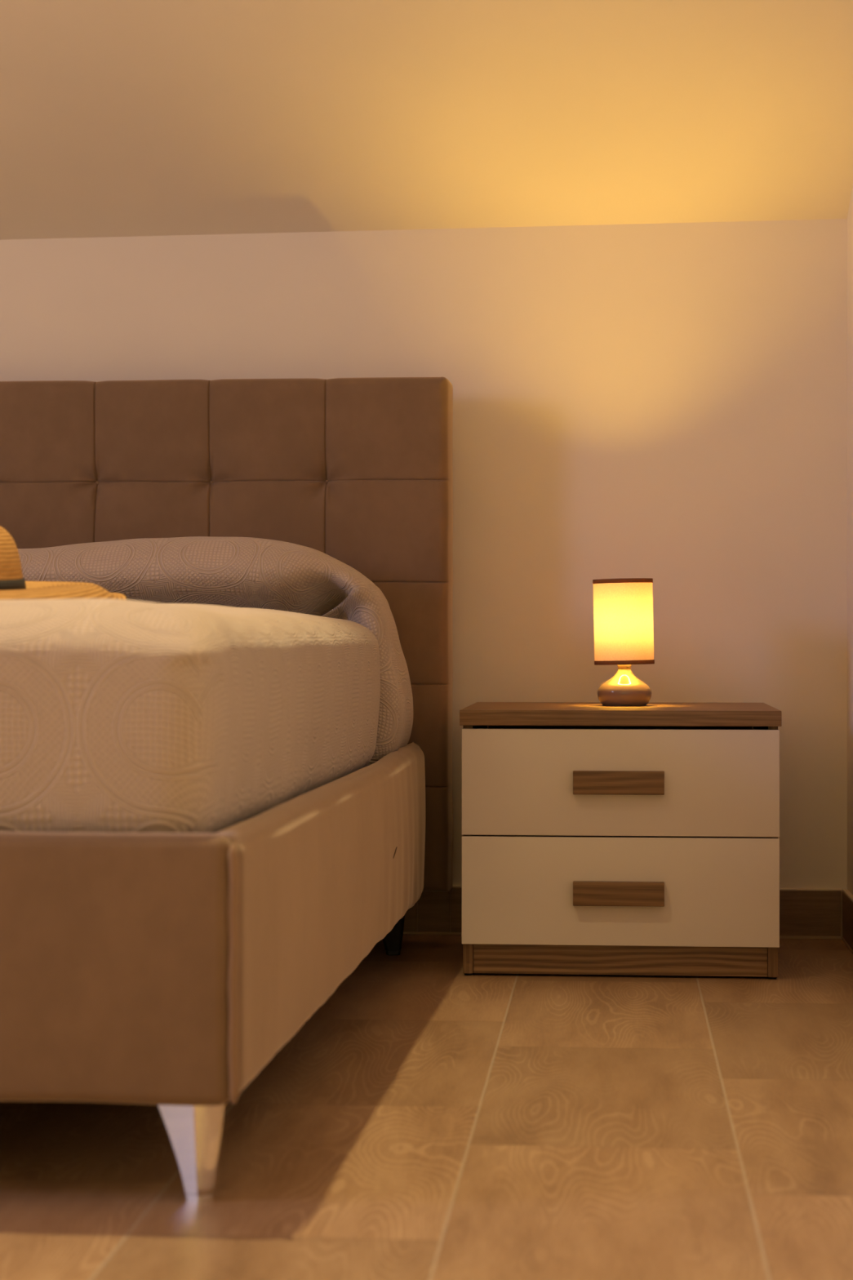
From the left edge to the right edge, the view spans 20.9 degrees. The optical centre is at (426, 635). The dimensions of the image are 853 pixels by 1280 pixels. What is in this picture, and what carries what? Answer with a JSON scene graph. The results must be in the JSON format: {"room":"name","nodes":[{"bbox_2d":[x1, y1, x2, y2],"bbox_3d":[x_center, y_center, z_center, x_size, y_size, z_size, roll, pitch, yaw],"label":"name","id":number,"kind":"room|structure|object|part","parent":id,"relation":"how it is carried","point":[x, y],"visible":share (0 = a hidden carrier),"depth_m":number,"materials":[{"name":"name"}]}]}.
{"room":"bedroom","nodes":[
{"label":"bedroom","id":0,"kind":"room"},
{"bbox_2d":[0,218,847,891],"bbox_3d":[-1.085,-0.113,4.413,3.721,1.328,0.120,0,0,5],"label":"wall","id":1,"kind":"structure","parent":0,"point":[666,403],"depth_m":4.24,"materials":[{"name":"paint"}]},
{"bbox_2d":[403,884,842,939],"bbox_3d":[-1.095,0.505,4.348,3.711,0.091,0.011,0,0,5],"label":"baseboard","id":2,"kind":"structure","parent":1,"relation":"attached to","point":[804,913],"depth_m":4.20,"materials":[{"name":"brown wood"}]},
{"bbox_2d":[0,934,852,1279],"bbox_3d":[-1.315,0.601,1.587,3.961,0.100,5.790,0,0,5],"label":"floor","id":3,"kind":"structure","parent":0,"point":[430,1119],"depth_m":2.49,"materials":[{"name":"brown wood"}]},
{"bbox_2d":[0,376,453,1202],"bbox_3d":[-0.904,0.046,3.268,1.715,1.010,1.981,0,0,6],"label":"bed","id":4,"kind":"object","parent":3,"relation":"on","point":[167,971],"visible":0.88,"depth_m":3.20,"materials":[{"name":"brown fabric"}]},
{"bbox_3d":[-1.003,0.321,2.308,1.643,0.262,0.050,0,0,6],"label":"rail","id":5,"kind":"part","parent":4,"relation":"part of","materials":[{"name":"brown fabric"}]},
{"bbox_3d":[-0.228,0.494,2.279,0.072,0.099,0.052,0,0,39],"label":"leg","id":6,"kind":"part","parent":4,"relation":"part of","materials":[{"name":"silver metal"}]},
{"bbox_2d":[0,536,413,832],"bbox_3d":[-0.907,0.029,3.240,1.640,0.384,1.832,0,0,6],"label":"bedspread","id":7,"kind":"object","parent":4,"relation":"on","point":[234,680],"visible":0.79,"depth_m":2.37,"materials":[{"name":"fabric"}]},
{"bbox_2d":[0,525,126,599],"bbox_3d":[-0.580,-0.078,2.809,0.428,0.126,0.426,0,0,-8],"label":"straw hat","id":8,"kind":"object","parent":7,"relation":"on","point":[13,585],"visible":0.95,"depth_m":2.77,"materials":[{"name":"beige wicker"}]},
{"bbox_3d":[-0.580,-0.096,2.805,0.182,0.085,0.182,0,4,-7],"label":"crown","id":9,"kind":"part","parent":8,"relation":"part of","materials":[{"name":"wicker"}]},
{"bbox_3d":[-0.809,-0.003,4.204,1.715,0.912,0.100,0,0,6],"label":"headboard","id":10,"kind":"part","parent":4,"relation":"part of","materials":[{"name":"brown fabric"}]},
{"bbox_3d":[-0.105,0.318,3.137,0.052,0.266,1.862,0,0,6],"label":"rail","id":11,"kind":"part","parent":4,"relation":"part of","materials":[{"name":"brown fabric"}]},
{"bbox_3d":[-0.069,0.494,3.968,0.072,0.099,0.052,0,0,-27],"label":"leg","id":12,"kind":"part","parent":4,"relation":"part of","materials":[{"name":"black plastic"}]},
{"bbox_2d":[459,702,782,978],"bbox_3d":[0.327,0.335,3.916,0.513,0.431,0.465,0,0,5],"label":"nightstand","id":13,"kind":"object","parent":3,"relation":"on","point":[597,838],"visible":1,"depth_m":3.70,"materials":[{"name":"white wood"}]},
{"bbox_3d":[0.085,0.346,3.953,0.016,0.402,0.424,0,0,5],"label":"panel","id":14,"kind":"part","parent":13,"relation":"part of","materials":[{"name":"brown wood"}]},
{"bbox_3d":[0.307,0.412,3.693,0.145,0.038,0.017,0,0,5],"label":"handle","id":15,"kind":"part","parent":13,"relation":"part of","materials":[{"name":"brown wood"}]},
{"bbox_3d":[0.307,0.235,3.693,0.145,0.037,0.017,0,0,5],"label":"handle","id":16,"kind":"part","parent":13,"relation":"part of","materials":[{"name":"brown wood"}]},
{"bbox_3d":[0.310,0.410,3.710,0.508,0.174,0.018,0,0,5],"label":"drawer","id":17,"kind":"part","parent":13,"relation":"part of","materials":[{"name":"beige paint"}]},
{"bbox_3d":[0.310,0.235,3.710,0.508,0.171,0.018,0,0,5],"label":"drawer","id":18,"kind":"part","parent":13,"relation":"part of","materials":[{"name":"beige paint"}]},
{"bbox_3d":[0.346,0.323,4.140,0.472,0.356,0.005,0,0,5],"label":"panel","id":19,"kind":"part","parent":13,"relation":"part of","materials":[{"name":"white wood"}]},
{"bbox_2d":[592,577,654,706],"bbox_3d":[0.337,0.011,3.951,0.105,0.217,0.103,0,0,5],"label":"table lamp","id":20,"kind":"object","parent":13,"relation":"on","point":[623,608],"visible":1,"depth_m":3.91,"materials":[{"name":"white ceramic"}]},
{"bbox_3d":[0.335,-0.093,3.951,0.103,0.007,0.103,-1,0,5],"label":"shade trim","id":21,"kind":"part","parent":20,"relation":"part of","materials":[{"name":"brown fabric"}]},
{"bbox_3d":[0.338,0.045,3.951,0.103,0.007,0.103,-1,0,5],"label":"shade trim","id":22,"kind":"part","parent":20,"relation":"part of","materials":[{"name":"brown fabric"}]},
{"bbox_3d":[0.572,0.346,3.912,0.016,0.402,0.424,0,0,5],"label":"panel","id":23,"kind":"part","parent":13,"relation":"part of","materials":[{"name":"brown wood"}]},
{"bbox_2d":[0,0,852,239],"bbox_3d":[-1.315,-2.048,1.587,3.961,2.770,5.790,0,0,5],"label":"ceiling","id":24,"kind":"structure","parent":0,"point":[118,117],"depth_m":3.94,"materials":[{"name":"paint"}]},
{"bbox_2d":[847,185,852,894],"bbox_3d":[0.604,-1.349,1.491,0.120,3.800,5.670,0,0,5],"label":"wall","id":25,"kind":"structure","parent":0,"point":[850,218],"depth_m":4.14,"materials":[{"name":"paint"}]},
{"bbox_2d":[841,888,852,953],"bbox_3d":[0.533,0.505,1.431,0.011,0.091,5.540,0,0,5],"label":"baseboard","id":26,"kind":"structure","parent":25,"relation":"attached to","point":[847,897],"depth_m":4.09,"materials":[{"name":"brown wood"}]}
]}

